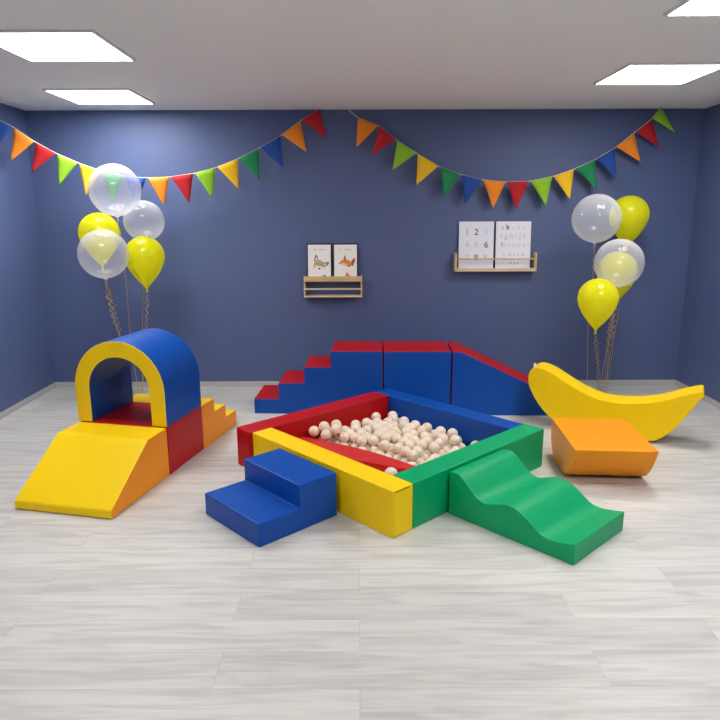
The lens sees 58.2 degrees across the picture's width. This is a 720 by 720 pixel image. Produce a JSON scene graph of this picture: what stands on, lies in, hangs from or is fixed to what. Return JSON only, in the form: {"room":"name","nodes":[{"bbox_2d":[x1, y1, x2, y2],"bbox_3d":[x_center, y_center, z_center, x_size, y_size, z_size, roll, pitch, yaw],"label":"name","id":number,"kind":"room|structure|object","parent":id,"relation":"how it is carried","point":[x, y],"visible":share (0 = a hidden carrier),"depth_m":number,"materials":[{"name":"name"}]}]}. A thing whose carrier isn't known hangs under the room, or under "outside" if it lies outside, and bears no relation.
{"room":"indoor soft playroom","nodes":[
{"label":"indoor soft playroom","id":0,"kind":"room"},
{"bbox_2d":[0,103,54,411],"bbox_3d":[-2.943,-0.132,2.247,0.100,2.485,7.658,0,13,0],"label":"wall","id":1,"kind":"structure","parent":0,"point":[26,359],"depth_m":5.52,"materials":[{"name":"blue paint"}]},
{"bbox_2d":[0,382,56,419],"bbox_3d":[-2.882,1.067,2.467,0.013,0.050,7.558,0,13,0],"label":"baseboard","id":2,"kind":"structure","parent":1,"relation":"attached to","point":[47,389],"depth_m":5.60,"materials":[{"name":"grey"}]},
{"bbox_2d":[0,385,719,719],"bbox_3d":[0.065,1.129,2.489,6.107,0.100,7.758,0,13,0],"label":"floor","id":3,"kind":"structure","parent":0,"point":[158,609],"depth_m":2.72,"materials":[{"name":"laminate"}]},
{"bbox_2d":[15,422,169,518],"bbox_3d":[-1.561,0.626,3.802,0.610,0.313,0.628,3,13,12],"label":"ramp","id":4,"kind":"object","parent":3,"relation":"on","point":[99,470],"visible":1,"depth_m":3.71,"materials":[{"name":"yellow leather"}]},
{"bbox_2d":[78,213,133,395],"bbox_3d":[-2.165,-0.430,5.515,0.331,1.615,0.331,-6,14,-26],"label":"balloon","id":5,"kind":"object","parent":3,"relation":"on","point":[100,245],"visible":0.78,"depth_m":5.27,"materials":[{"name":"yellow rubber"}]},
{"bbox_2d":[77,229,134,394],"bbox_3d":[-1.909,-0.280,5.131,0.372,1.491,0.573,5,14,24],"label":"balloon","id":6,"kind":"object","parent":3,"relation":"on","point":[97,229],"visible":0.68,"depth_m":4.94,"materials":[{"name":"white rubber"}]},
{"bbox_2d":[87,163,141,393],"bbox_3d":[-1.903,-0.549,5.202,0.396,1.983,0.396,6,14,24],"label":"balloon","id":7,"kind":"object","parent":3,"relation":"on","point":[110,163],"visible":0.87,"depth_m":5.05,"materials":[{"name":"white rubber"}]},
{"bbox_2d":[81,402,203,473],"bbox_3d":[-1.440,0.506,4.327,0.610,0.313,0.472,3,13,12],"label":"foam block","id":8,"kind":"object","parent":3,"relation":"on","point":[185,435],"visible":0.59,"depth_m":4.23,"materials":[{"name":"red leather"}]},
{"bbox_2d":[75,328,200,426],"bbox_3d":[-1.448,0.093,4.236,0.624,0.532,0.473,3,13,12],"label":"arch","id":9,"kind":"object","parent":8,"relation":"on","point":[103,380],"visible":1,"depth_m":4.11,"materials":[{"name":"blue leather"}]},
{"bbox_2d":[123,200,164,381],"bbox_3d":[-1.781,-0.474,5.486,0.329,1.711,0.329,-1,13,-4],"label":"balloon","id":10,"kind":"object","parent":3,"relation":"on","point":[140,200],"visible":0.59,"depth_m":5.35,"materials":[{"name":"white rubber"}]},
{"bbox_2d":[124,236,164,393],"bbox_3d":[-1.736,-0.294,5.332,0.313,1.429,0.313,-1,13,-4],"label":"balloon","id":11,"kind":"object","parent":3,"relation":"on","point":[146,255],"visible":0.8,"depth_m":5.11,"materials":[{"name":"yellow rubber"}]},
{"bbox_2d":[133,394,236,447],"bbox_3d":[-1.325,0.394,4.822,0.610,0.313,0.565,3,13,12],"label":"stairs","id":12,"kind":"structure","parent":3,"relation":"on","point":[216,419],"depth_m":4.66,"materials":[{"name":"leather"}]},
{"bbox_2d":[205,449,336,546],"bbox_3d":[-0.485,0.722,3.498,0.512,0.252,0.512,-12,17,-42],"label":"steps","id":13,"kind":"structure","parent":3,"relation":"on","point":[282,493],"depth_m":3.40,"materials":[{"name":"blue leather"}]},
{"bbox_2d":[237,391,387,465],"bbox_3d":[-0.293,0.476,4.571,1.248,0.258,0.162,-12,17,-42],"label":"wall","id":14,"kind":"structure","parent":3,"relation":"on","point":[297,424],"depth_m":4.47,"materials":[{"name":"red leather"}]},
{"bbox_2d":[254,341,382,412],"bbox_3d":[-0.335,0.137,5.465,1.050,0.525,0.450,0,13,2],"label":"stairs","id":15,"kind":"structure","parent":3,"relation":"on","point":[352,368],"depth_m":5.26,"materials":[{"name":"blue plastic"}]},
{"bbox_2d":[253,428,412,537],"bbox_3d":[-0.202,0.669,3.716,0.148,0.258,1.235,-12,17,-42],"label":"wall","id":16,"kind":"structure","parent":3,"relation":"on","point":[381,501],"depth_m":3.42,"materials":[{"name":"yellow leather"}]},
{"bbox_2d":[383,341,451,403],"bbox_3d":[0.466,0.140,5.440,0.541,0.525,0.450,0,13,1],"label":"foam block","id":17,"kind":"object","parent":3,"relation":"on","point":[418,368],"visible":0.64,"depth_m":5.21,"materials":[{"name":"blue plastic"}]},
{"bbox_2d":[376,388,521,445],"bbox_3d":[0.592,0.456,4.649,0.149,0.258,1.232,-12,17,-42],"label":"wall","id":18,"kind":"structure","parent":3,"relation":"on","point":[470,425],"depth_m":4.53,"materials":[{"name":"blue leather"}]},
{"bbox_2d":[393,424,543,528],"bbox_3d":[0.676,0.647,3.799,1.245,0.258,0.149,-12,17,-42],"label":"wall","id":19,"kind":"structure","parent":3,"relation":"on","point":[430,479],"depth_m":3.58,"materials":[{"name":"green leather"}]},
{"bbox_2d":[448,341,547,415],"bbox_3d":[1.278,0.145,5.403,1.056,0.525,0.450,0,13,2],"label":"slide","id":20,"kind":"object","parent":3,"relation":"on","point":[480,383],"visible":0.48,"depth_m":5.21,"materials":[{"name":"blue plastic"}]},
{"bbox_2d":[449,449,623,564],"bbox_3d":[0.920,0.739,3.409,0.505,0.249,0.745,-12,17,-42],"label":"slide","id":21,"kind":"object","parent":3,"relation":"on","point":[495,492],"visible":1,"depth_m":3.33,"materials":[{"name":"green leather"}]},
{"bbox_2d":[571,194,621,378],"bbox_3d":[1.916,-0.504,5.451,0.388,1.734,0.533,0,13,0],"label":"balloon","id":22,"kind":"object","parent":3,"relation":"on","point":[592,194],"visible":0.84,"depth_m":5.24,"materials":[{"name":"white rubber"}]},
{"bbox_2d":[577,278,618,389],"bbox_3d":[1.900,-0.142,5.318,0.298,1.117,0.949,3,13,15],"label":"balloon","id":23,"kind":"object","parent":3,"relation":"on","point":[598,298],"visible":0.97,"depth_m":4.83,"materials":[{"name":"yellow rubber"}]},
{"bbox_2d":[551,418,658,475],"bbox_3d":[1.518,0.583,4.088,0.482,0.252,0.608,1,13,4],"label":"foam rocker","id":24,"kind":"object","parent":3,"relation":"on","point":[579,446],"visible":1,"depth_m":3.91,"materials":[{"name":"orange leather"}]},
{"bbox_2d":[528,362,703,440],"bbox_3d":[1.858,0.306,4.775,1.189,0.485,0.220,6,14,27],"label":"banana-shaped seesaw","id":25,"kind":"object","parent":3,"relation":"on","point":[559,394],"visible":0.82,"depth_m":4.71,"materials":[{"name":"yellow leather"}]},
{"bbox_2d":[596,251,637,391],"bbox_3d":[2.149,-0.279,5.532,0.326,1.286,0.351,-7,14,-28],"label":"balloon","id":26,"kind":"object","parent":3,"relation":"on","point":[620,268],"visible":0.71,"depth_m":5.30,"materials":[{"name":"yellow rubber"}]},
{"bbox_2d":[594,239,644,392],"bbox_3d":[2.059,-0.294,5.331,0.372,1.404,0.800,3,13,13],"label":"balloon","id":27,"kind":"object","parent":3,"relation":"on","point":[614,239],"visible":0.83,"depth_m":5.04,"materials":[{"name":"white rubber"}]},
{"bbox_2d":[605,195,649,386],"bbox_3d":[2.288,-0.540,5.646,0.321,1.742,0.321,-11,17,-40],"label":"balloon","id":28,"kind":"object","parent":3,"relation":"on","point":[635,211],"visible":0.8,"depth_m":5.39,"materials":[{"name":"yellow rubber"}]},
{"bbox_3d":[0.195,0.663,4.206,1.078,0.050,1.078,-12,17,-42],"label":"mat","id":29,"kind":"object","parent":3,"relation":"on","visible":0},
{"bbox_2d":[329,436,337,442],"bbox_3d":[-0.183,0.556,4.402,0.074,0.074,0.074,0,13,0],"label":"ball","id":30,"kind":"object","parent":29,"relation":"on","point":[332,439],"visible":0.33,"depth_m":4.38,"materials":[{"name":"beige plastic"}]},
{"bbox_3d":[-0.219,0.492,4.415,0.074,0.074,0.074,0,13,0],"label":"ball","id":31,"kind":"object","parent":30,"relation":"on","visible":0},
{"bbox_2d":[319,421,329,431],"bbox_3d":[-0.242,0.450,4.358,0.074,0.074,0.074,0,13,0],"label":"ball","id":32,"kind":"object","parent":31,"relation":"on","point":[323,425],"visible":0.82,"depth_m":4.33,"materials":[{"name":"beige plastic"}]},
{"bbox_2d":[299,437,414,472],"bbox_3d":[-0.070,0.629,4.052,0.984,0.085,0.259,7,15,30],"label":"wedge","id":33,"kind":"object","parent":29,"relation":"on","point":[380,462],"visible":0.23,"depth_m":4.00,"materials":[{"name":"red plastic"}]},
{"bbox_2d":[309,426,318,436],"bbox_3d":[-0.310,0.481,4.357,0.074,0.074,0.074,0,13,0],"label":"ball","id":34,"kind":"object","parent":33,"relation":"on","point":[313,430],"visible":1,"depth_m":4.33,"materials":[{"name":"beige plastic"}]},
{"bbox_2d":[363,443,371,450],"bbox_3d":[0.049,0.585,4.272,0.074,0.074,0.074,0,13,0],"label":"ball","id":35,"kind":"object","parent":29,"relation":"on","point":[367,446],"visible":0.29,"depth_m":4.24,"materials":[{"name":"beige plastic"}]},
{"bbox_2d":[356,436,366,446],"bbox_3d":[0.010,0.532,4.238,0.074,0.074,0.074,0,13,0],"label":"ball","id":36,"kind":"object","parent":35,"relation":"on","point":[361,440],"visible":1,"depth_m":4.21,"materials":[{"name":"beige plastic"}]},
{"bbox_2d":[386,450,394,457],"bbox_3d":[0.199,0.613,4.147,0.074,0.074,0.074,0,13,0],"label":"ball","id":37,"kind":"object","parent":29,"relation":"on","point":[390,452],"visible":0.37,"depth_m":4.12,"materials":[{"name":"beige plastic"}]},
{"bbox_2d":[379,440,390,450],"bbox_3d":[0.161,0.549,4.157,0.074,0.074,0.074,0,13,0],"label":"ball","id":38,"kind":"object","parent":37,"relation":"on","point":[384,445],"visible":1,"depth_m":4.13,"materials":[{"name":"beige plastic"}]},
{"bbox_2d":[393,454,403,460],"bbox_3d":[0.243,0.628,4.079,0.074,0.074,0.074,0,13,0],"label":"ball","id":39,"kind":"object","parent":29,"relation":"on","point":[399,457],"visible":0.38,"depth_m":4.05,"materials":[{"name":"beige plastic"}]},
{"bbox_2d":[392,443,402,453],"bbox_3d":[0.242,0.562,4.114,0.074,0.074,0.074,0,13,0],"label":"ball","id":40,"kind":"object","parent":39,"relation":"on","point":[396,447],"visible":0.78,"depth_m":4.09,"materials":[{"name":"beige plastic"}]},
{"bbox_2d":[413,457,422,464],"bbox_3d":[0.361,0.641,4.020,0.074,0.074,0.074,0,13,0],"label":"ball","id":41,"kind":"object","parent":29,"relation":"on","point":[419,460],"visible":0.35,"depth_m":3.99,"materials":[{"name":"beige plastic"}]},
{"bbox_2d":[406,450,417,460],"bbox_3d":[0.323,0.589,3.984,0.074,0.074,0.074,0,13,0],"label":"ball","id":42,"kind":"object","parent":41,"relation":"on","point":[412,455],"visible":1,"depth_m":3.96,"materials":[{"name":"beige plastic"}]},
{"bbox_2d":[420,453,428,460],"bbox_3d":[0.399,0.627,4.083,0.074,0.074,0.074,0,13,0],"label":"ball","id":43,"kind":"object","parent":29,"relation":"on","point":[424,457],"visible":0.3,"depth_m":4.05,"materials":[{"name":"beige plastic"}]},
{"bbox_2d":[412,445,422,456],"bbox_3d":[0.361,0.572,4.049,0.074,0.074,0.074,0,13,0],"label":"ball","id":44,"kind":"object","parent":43,"relation":"on","point":[419,449],"visible":0.69,"depth_m":4.02,"materials":[{"name":"beige plastic"}]},
{"bbox_2d":[423,450,432,456],"bbox_3d":[0.435,0.612,4.149,0.074,0.074,0.074,0,13,0],"label":"ball","id":45,"kind":"object","parent":29,"relation":"on","point":[427,452],"visible":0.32,"depth_m":4.12,"materials":[{"name":"beige plastic"}]},
{"bbox_2d":[416,439,426,450],"bbox_3d":[0.398,0.548,4.159,0.074,0.074,0.074,0,13,0],"label":"ball","id":46,"kind":"object","parent":45,"relation":"on","point":[422,443],"visible":0.73,"depth_m":4.13,"materials":[{"name":"beige plastic"}]},
{"bbox_2d":[436,449,444,455],"bbox_3d":[0.513,0.611,4.151,0.074,0.074,0.074,0,13,0],"label":"ball","id":47,"kind":"object","parent":29,"relation":"on","point":[441,452],"visible":0.23,"depth_m":4.12,"materials":[{"name":"beige plastic"}]},
{"bbox_2d":[429,442,439,452],"bbox_3d":[0.474,0.559,4.114,0.074,0.074,0.074,0,13,0],"label":"ball","id":48,"kind":"object","parent":47,"relation":"on","point":[434,447],"visible":1,"depth_m":4.09,"materials":[{"name":"beige plastic"}]},
{"bbox_2d":[441,446,449,453],"bbox_3d":[0.550,0.597,4.214,0.074,0.074,0.074,0,13,0],"label":"ball","id":49,"kind":"object","parent":29,"relation":"on","point":[445,449],"visible":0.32,"depth_m":4.18,"materials":[{"name":"beige plastic"}]},
{"bbox_2d":[434,438,444,448],"bbox_3d":[0.511,0.543,4.181,0.074,0.074,0.074,0,13,0],"label":"ball","id":50,"kind":"object","parent":49,"relation":"on","point":[439,441],"visible":0.59,"depth_m":4.16,"materials":[{"name":"beige plastic"}]},
{"bbox_3d":[0.665,0.582,4.274,0.074,0.074,0.074,0,13,0],"label":"ball","id":51,"kind":"object","parent":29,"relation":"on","visible":0},
{"bbox_2d":[450,435,460,445],"bbox_3d":[0.626,0.528,4.241,0.074,0.074,0.074,0,13,0],"label":"ball","id":52,"kind":"object","parent":51,"relation":"on","point":[455,440],"visible":1,"depth_m":4.21,"materials":[{"name":"beige plastic"}]},
{"bbox_3d":[-0.069,0.570,4.341,0.074,0.074,0.074,0,13,0],"label":"ball","id":53,"kind":"object","parent":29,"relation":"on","visible":0},
{"bbox_2d":[339,432,349,442],"bbox_3d":[-0.106,0.516,4.306,0.074,0.074,0.074,0,13,0],"label":"ball","id":54,"kind":"object","parent":53,"relation":"on","point":[344,437],"visible":1,"depth_m":4.28,"materials":[{"name":"beige plastic"}]},
{"bbox_2d":[330,424,340,434],"bbox_3d":[-0.160,0.465,4.309,0.074,0.074,0.074,0,13,0],"label":"ball","id":55,"kind":"object","parent":54,"relation":"on","point":[335,429],"visible":1,"depth_m":4.28,"materials":[{"name":"beige plastic"}]},
{"bbox_3d":[0.206,0.584,4.275,0.074,0.074,0.074,0,13,0],"label":"ball","id":56,"kind":"object","parent":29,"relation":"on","visible":0},
{"bbox_2d":[380,433,390,441],"bbox_3d":[0.169,0.520,4.286,0.074,0.074,0.074,0,13,0],"label":"ball","id":57,"kind":"object","parent":56,"relation":"on","point":[385,436],"visible":0.7,"depth_m":4.26,"materials":[{"name":"beige plastic"}]},
{"bbox_3d":[0.130,0.583,4.279,0.074,0.074,0.074,0,13,0],"label":"ball","id":58,"kind":"object","parent":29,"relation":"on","visible":0},
{"bbox_2d":[368,435,378,445],"bbox_3d":[0.091,0.531,4.243,0.074,0.074,0.074,0,13,0],"label":"ball","id":59,"kind":"object","parent":58,"relation":"on","point":[373,440],"visible":0.98,"depth_m":4.22,"materials":[{"name":"beige plastic"}]},
{"bbox_3d":[-0.223,0.571,4.340,0.074,0.074,0.074,0,13,0],"label":"ball","id":60,"kind":"object","parent":29,"relation":"on","visible":0},
{"bbox_2d":[321,429,331,439],"bbox_3d":[-0.226,0.499,4.304,0.074,0.074,0.074,0,13,0],"label":"ball","id":61,"kind":"object","parent":60,"relation":"on","point":[326,434],"visible":1,"depth_m":4.28,"materials":[{"name":"beige plastic"}]},
{"bbox_3d":[0.663,0.552,4.411,0.074,0.074,0.074,0,13,0],"label":"ball","id":62,"kind":"object","parent":29,"relation":"on","visible":0},
{"bbox_2d":[447,428,457,437],"bbox_3d":[0.626,0.498,4.375,0.074,0.074,0.074,0,13,0],"label":"ball","id":63,"kind":"object","parent":62,"relation":"on","point":[452,431],"visible":0.77,"depth_m":4.35,"materials":[{"name":"beige plastic"}]},
{"bbox_3d":[0.471,0.597,4.212,0.074,0.074,0.074,0,13,0],"label":"ball","id":64,"kind":"object","parent":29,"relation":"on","visible":0},
{"bbox_2d":[422,436,431,446],"bbox_3d":[0.435,0.533,4.224,0.074,0.074,0.074,0,13,0],"label":"ball","id":65,"kind":"object","parent":64,"relation":"on","point":[427,439],"visible":0.56,"depth_m":4.20,"materials":[{"name":"beige plastic"}]},
{"bbox_3d":[0.086,0.540,4.470,0.074,0.074,0.074,0,13,0],"label":"ball","id":66,"kind":"object","parent":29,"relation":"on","visible":0},
{"bbox_2d":[362,426,371,433],"bbox_3d":[0.047,0.487,4.436,0.074,0.074,0.074,0,13,0],"label":"ball","id":67,"kind":"object","parent":66,"relation":"on","point":[366,428],"visible":0.59,"depth_m":4.41,"materials":[{"name":"beige plastic"}]},
{"bbox_3d":[0.470,0.539,4.469,0.074,0.074,0.074,0,13,0],"label":"ball","id":68,"kind":"object","parent":29,"relation":"on","visible":0},
{"bbox_2d":[422,423,431,432],"bbox_3d":[0.466,0.473,4.502,0.074,0.074,0.074,0,13,0],"label":"ball","id":69,"kind":"object","parent":68,"relation":"on","point":[428,426],"visible":0.66,"depth_m":4.48,"materials":[{"name":"beige plastic"}]},
{"bbox_3d":[0.087,0.511,4.599,0.074,0.074,0.074,0,13,0],"label":"ball","id":70,"kind":"object","parent":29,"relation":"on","visible":0},
{"bbox_2d":[362,418,370,426],"bbox_3d":[0.048,0.449,4.606,0.074,0.074,0.074,0,13,0],"label":"ball","id":71,"kind":"object","parent":70,"relation":"on","point":[365,421],"visible":0.63,"depth_m":4.58,"materials":[{"name":"beige plastic"}]},
{"bbox_3d":[0.166,0.569,4.342,0.074,0.074,0.074,0,13,0],"label":"ball","id":72,"kind":"object","parent":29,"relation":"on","visible":0},
{"bbox_2d":[373,430,383,440],"bbox_3d":[0.127,0.506,4.350,0.074,0.074,0.074,0,13,0],"label":"ball","id":73,"kind":"object","parent":72,"relation":"on","point":[378,433],"visible":0.51,"depth_m":4.32,"materials":[{"name":"beige plastic"}]},
{"bbox_3d":[0.550,0.568,4.339,0.074,0.074,0.074,0,13,0],"label":"ball","id":74,"kind":"object","parent":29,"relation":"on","visible":0},
{"bbox_2d":[431,429,440,439],"bbox_3d":[0.515,0.504,4.353,0.074,0.074,0.074,0,13,0],"label":"ball","id":75,"kind":"object","parent":74,"relation":"on","point":[436,432],"visible":0.74,"depth_m":4.33,"materials":[{"name":"beige plastic"}]},
{"bbox_3d":[0.324,0.627,4.084,0.074,0.074,0.074,0,13,0],"label":"ball","id":76,"kind":"object","parent":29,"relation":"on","visible":0},
{"bbox_2d":[399,446,410,456],"bbox_3d":[0.284,0.574,4.049,0.074,0.074,0.074,0,13,0],"label":"ball","id":77,"kind":"object","parent":76,"relation":"on","point":[403,451],"visible":0.74,"depth_m":4.02,"materials":[{"name":"beige plastic"}]},
{"bbox_3d":[0.360,0.612,4.150,0.074,0.074,0.074,0,13,0],"label":"ball","id":78,"kind":"object","parent":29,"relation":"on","visible":0},
{"bbox_2d":[404,440,415,449],"bbox_3d":[0.322,0.548,4.158,0.074,0.074,0.074,0,13,0],"label":"ball","id":79,"kind":"object","parent":78,"relation":"on","point":[410,443],"visible":0.56,"depth_m":4.13,"materials":[{"name":"beige plastic"}]},
{"bbox_3d":[0.323,0.597,4.214,0.074,0.074,0.074,0,13,0],"label":"ball","id":80,"kind":"object","parent":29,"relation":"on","visible":0},
{"bbox_2d":[398,436,408,445],"bbox_3d":[0.284,0.534,4.223,0.074,0.074,0.074,0,13,0],"label":"ball","id":81,"kind":"object","parent":80,"relation":"on","point":[402,439],"visible":0.59,"depth_m":4.20,"materials":[{"name":"beige plastic"}]},
{"bbox_3d":[0.008,0.570,4.341,0.074,0.074,0.074,0,13,0],"label":"ball","id":82,"kind":"object","parent":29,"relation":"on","visible":0},
{"bbox_2d":[350,432,359,442],"bbox_3d":[-0.031,0.519,4.303,0.074,0.074,0.074,0,13,0],"label":"ball","id":83,"kind":"object","parent":82,"relation":"on","point":[353,436],"visible":0.79,"depth_m":4.28,"materials":[{"name":"beige plastic"}]},
{"bbox_3d":[0.281,0.583,4.278,0.074,0.074,0.074,0,13,0],"label":"ball","id":84,"kind":"object","parent":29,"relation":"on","visible":0},
{"bbox_2d":[391,433,400,443],"bbox_3d":[0.243,0.520,4.285,0.074,0.074,0.074,0,13,0],"label":"ball","id":85,"kind":"object","parent":84,"relation":"on","point":[395,436],"visible":0.66,"depth_m":4.26,"materials":[{"name":"beige plastic"}]},
{"bbox_3d":[0.007,0.541,4.467,0.074,0.074,0.074,0,13,0],"label":"ball","id":86,"kind":"object","parent":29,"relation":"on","visible":0},
{"bbox_2d":[350,424,360,431],"bbox_3d":[-0.030,0.477,4.476,0.074,0.074,0.074,0,13,0],"label":"ball","id":87,"kind":"object","parent":86,"relation":"on","point":[355,427],"visible":0.66,"depth_m":4.45,"materials":[{"name":"beige plastic"}]},
{"bbox_3d":[0.510,0.583,4.274,0.074,0.074,0.074,0,13,0],"label":"ball","id":88,"kind":"object","parent":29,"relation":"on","visible":0},
{"bbox_2d":[437,433,447,442],"bbox_3d":[0.549,0.520,4.282,0.074,0.074,0.074,0,13,0],"label":"ball","id":89,"kind":"object","parent":88,"relation":"on","point":[443,436],"visible":0.7,"depth_m":4.26,"materials":[{"name":"beige plastic"}]},
{"bbox_3d":[0.163,0.540,4.470,0.074,0.074,0.074,0,13,0],"label":"ball","id":90,"kind":"object","parent":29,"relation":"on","visible":0},
{"bbox_2d":[373,424,382,431],"bbox_3d":[0.124,0.477,4.478,0.074,0.074,0.074,0,13,0],"label":"ball","id":91,"kind":"object","parent":90,"relation":"on","point":[376,426],"visible":0.56,"depth_m":4.45,"materials":[{"name":"beige plastic"}]},
{"bbox_3d":[0.350,0.524,4.539,0.074,0.074,0.074,0,13,0],"label":"ball","id":92,"kind":"object","parent":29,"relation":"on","visible":0},
{"bbox_2d":[399,420,408,429],"bbox_3d":[0.313,0.460,4.546,0.074,0.074,0.074,0,13,0],"label":"ball","id":93,"kind":"object","parent":92,"relation":"on","point":[403,423],"visible":0.63,"depth_m":4.52,"materials":[{"name":"beige plastic"}]},
{"bbox_3d":[0.311,0.538,4.474,0.074,0.074,0.074,0,13,0],"label":"ball","id":94,"kind":"object","parent":29,"relation":"on","visible":0},
{"bbox_2d":[401,427,410,435],"bbox_3d":[0.317,0.492,4.417,0.074,0.074,0.074,0,13,0],"label":"ball","id":95,"kind":"object","parent":94,"relation":"on","point":[404,430],"visible":0.63,"depth_m":4.39,"materials":[{"name":"beige plastic"}]},
{"bbox_3d":[0.433,0.554,4.405,0.074,0.074,0.074,0,13,0],"label":"ball","id":96,"kind":"object","parent":29,"relation":"on","visible":0},
{"bbox_2d":[417,426,426,435],"bbox_3d":[0.426,0.487,4.438,0.074,0.074,0.074,0,13,0],"label":"ball","id":97,"kind":"object","parent":96,"relation":"on","point":[420,429],"visible":0.69,"depth_m":4.41,"materials":[{"name":"beige plastic"}]},
{"bbox_2d":[0,0,719,110],"bbox_3d":[0.056,-1.393,1.919,6.107,0.100,7.758,0,13,0],"label":"ceiling","id":98,"kind":"structure","parent":0,"point":[189,54],"depth_m":3.61,"materials":[{"name":"white paint"}]},
{"bbox_2d":[0,29,135,61],"bbox_3d":[-1.613,-1.677,3.461,0.620,0.014,0.620,0,13,0],"label":"recessed light","id":99,"kind":"object","parent":98,"relation":"in","point":[32,45],"visible":1,"depth_m":3.44,"materials":[{"name":"white plastic"}]},
{"bbox_2d":[42,88,154,104],"bbox_3d":[-1.967,-2.009,4.933,0.620,0.014,0.620,0,13,0],"label":"recessed light","id":100,"kind":"object","parent":98,"relation":"in","point":[80,96],"visible":1,"depth_m":4.90,"materials":[{"name":"white plastic"}]},
{"bbox_2d":[49,91,151,103],"bbox_3d":[-1.967,-2.011,4.933,0.590,0.010,0.590,0,13,0],"label":"diffuser","id":101,"kind":"object","parent":100,"relation":"attached to","point":[78,97],"depth_m":4.94,"materials":[{"name":"white plastic"}]},
{"bbox_2d":[0,109,325,204],"bbox_3d":[-1.606,-1.709,5.401,2.666,0.808,0.048,-3,13,-10],"label":"bunting","id":102,"kind":"object","parent":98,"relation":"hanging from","point":[294,134],"visible":0.99,"depth_m":5.45,"materials":[{"name":"multicoloured fabric"}]},
{"bbox_2d":[346,107,674,207],"bbox_3d":[1.293,-1.746,5.594,2.825,0.844,0.048,0,13,0],"label":"bunting","id":103,"kind":"object","parent":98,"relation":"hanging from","point":[365,128],"visible":1,"depth_m":5.61,"materials":[{"name":"multicoloured fabric"}]},
{"bbox_2d":[593,62,719,84],"bbox_3d":[1.935,-1.856,4.199,0.620,0.014,0.620,0,13,0],"label":"recessed light","id":104,"kind":"object","parent":98,"relation":"in","point":[632,73],"visible":1,"depth_m":4.16,"materials":[{"name":"white plastic"}]},
{"bbox_2d":[663,0,719,16],"bbox_3d":[1.689,-1.502,2.638,0.620,0.014,0.620,0,13,0],"label":"recessed light","id":105,"kind":"object","parent":98,"relation":"in","point":[685,8],"visible":1,"depth_m":2.85,"materials":[{"name":"white plastic"}]},
{"bbox_2d":[25,108,704,381],"bbox_3d":[0.050,-0.976,5.939,5.907,2.485,0.100,0,13,0],"label":"wall","id":106,"kind":"structure","parent":0,"point":[229,284],"depth_m":5.85,"materials":[{"name":"blue paint"}]},
{"bbox_2d":[304,275,361,296],"bbox_3d":[-0.245,-0.673,5.898,0.529,0.189,0.112,0,13,0],"label":"ledge","id":107,"kind":"object","parent":106,"relation":"attached to","point":[306,278],"visible":1,"depth_m":5.83,"materials":[{"name":"brown wood"}]},
{"bbox_2d":[307,243,331,275],"bbox_3d":[-0.368,-0.895,5.870,0.225,0.321,0.042,0,13,0],"label":"picture book","id":108,"kind":"object","parent":107,"relation":"on","point":[319,255],"visible":0.96,"depth_m":5.86,"materials":[{"name":"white paper"}]},
{"bbox_2d":[333,243,357,275],"bbox_3d":[-0.132,-0.896,5.870,0.225,0.321,0.042,0,13,0],"label":"picture book","id":109,"kind":"object","parent":107,"relation":"on","point":[345,255],"visible":0.91,"depth_m":5.87,"materials":[{"name":"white paper"}]},
{"bbox_2d":[56,380,674,386],"bbox_3d":[0.054,0.224,6.152,5.881,0.050,0.013,0,13,0],"label":"baseboard","id":110,"kind":"structure","parent":106,"relation":"attached to","point":[586,382],"depth_m":6.15,"materials":[{"name":"grey"}]},
{"bbox_2d":[453,252,536,271],"bbox_3d":[1.222,-0.889,5.859,0.737,0.165,0.100,0,13,0],"label":"ledge","id":111,"kind":"object","parent":106,"relation":"attached to","point":[534,255],"visible":1,"depth_m":5.82,"materials":[{"name":"brown wood"}]},
{"bbox_2d":[458,221,493,267],"bbox_3d":[1.050,-1.033,5.843,0.315,0.429,0.038,0,13,0],"label":"card","id":112,"kind":"object","parent":111,"relation":"on","point":[476,239],"visible":1,"depth_m":5.84,"materials":[{"name":"white paper"}]},
{"bbox_2d":[495,221,530,267],"bbox_3d":[1.384,-1.034,5.843,0.315,0.429,0.038,0,13,0],"label":"card","id":113,"kind":"object","parent":111,"relation":"on","point":[513,238],"visible":1,"depth_m":5.84,"materials":[{"name":"white paper"}]},
{"bbox_2d":[676,104,719,402],"bbox_3d":[3.064,-0.154,2.259,0.100,2.485,7.658,0,13,0],"label":"wall","id":114,"kind":"structure","parent":0,"point":[698,363],"depth_m":5.63,"materials":[{"name":"blue paint"}]},
{"bbox_2d":[674,380,719,408],"bbox_3d":[3.012,1.044,2.479,0.013,0.050,7.558,0,13,0],"label":"baseboard","id":115,"kind":"structure","parent":114,"relation":"attached to","point":[707,399],"depth_m":5.59,"materials":[{"name":"grey"}]},
{"bbox_3d":[0.114,0.467,4.792,0.074,0.074,0.074,0,13,0],"label":"ball","id":116,"kind":"object","parent":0,"visible":0},
{"bbox_2d":[371,412,380,419],"bbox_3d":[0.117,0.420,4.735,0.074,0.074,0.074,0,13,0],"label":"ball","id":117,"kind":"object","parent":116,"relation":"on","point":[376,414],"visible":0.66,"depth_m":4.71,"materials":[{"name":"beige plastic"}]},
{"bbox_3d":[0.119,0.683,3.601,0.074,0.074,0.074,0,13,0],"label":"ball","id":118,"kind":"object","parent":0,"visible":0},
{"bbox_2d":[385,467,396,475],"bbox_3d":[0.172,0.631,3.588,0.074,0.074,0.074,0,13,0],"label":"ball","id":119,"kind":"object","parent":118,"relation":"on","point":[390,470],"visible":0.5,"depth_m":3.56,"materials":[{"name":"beige plastic"}]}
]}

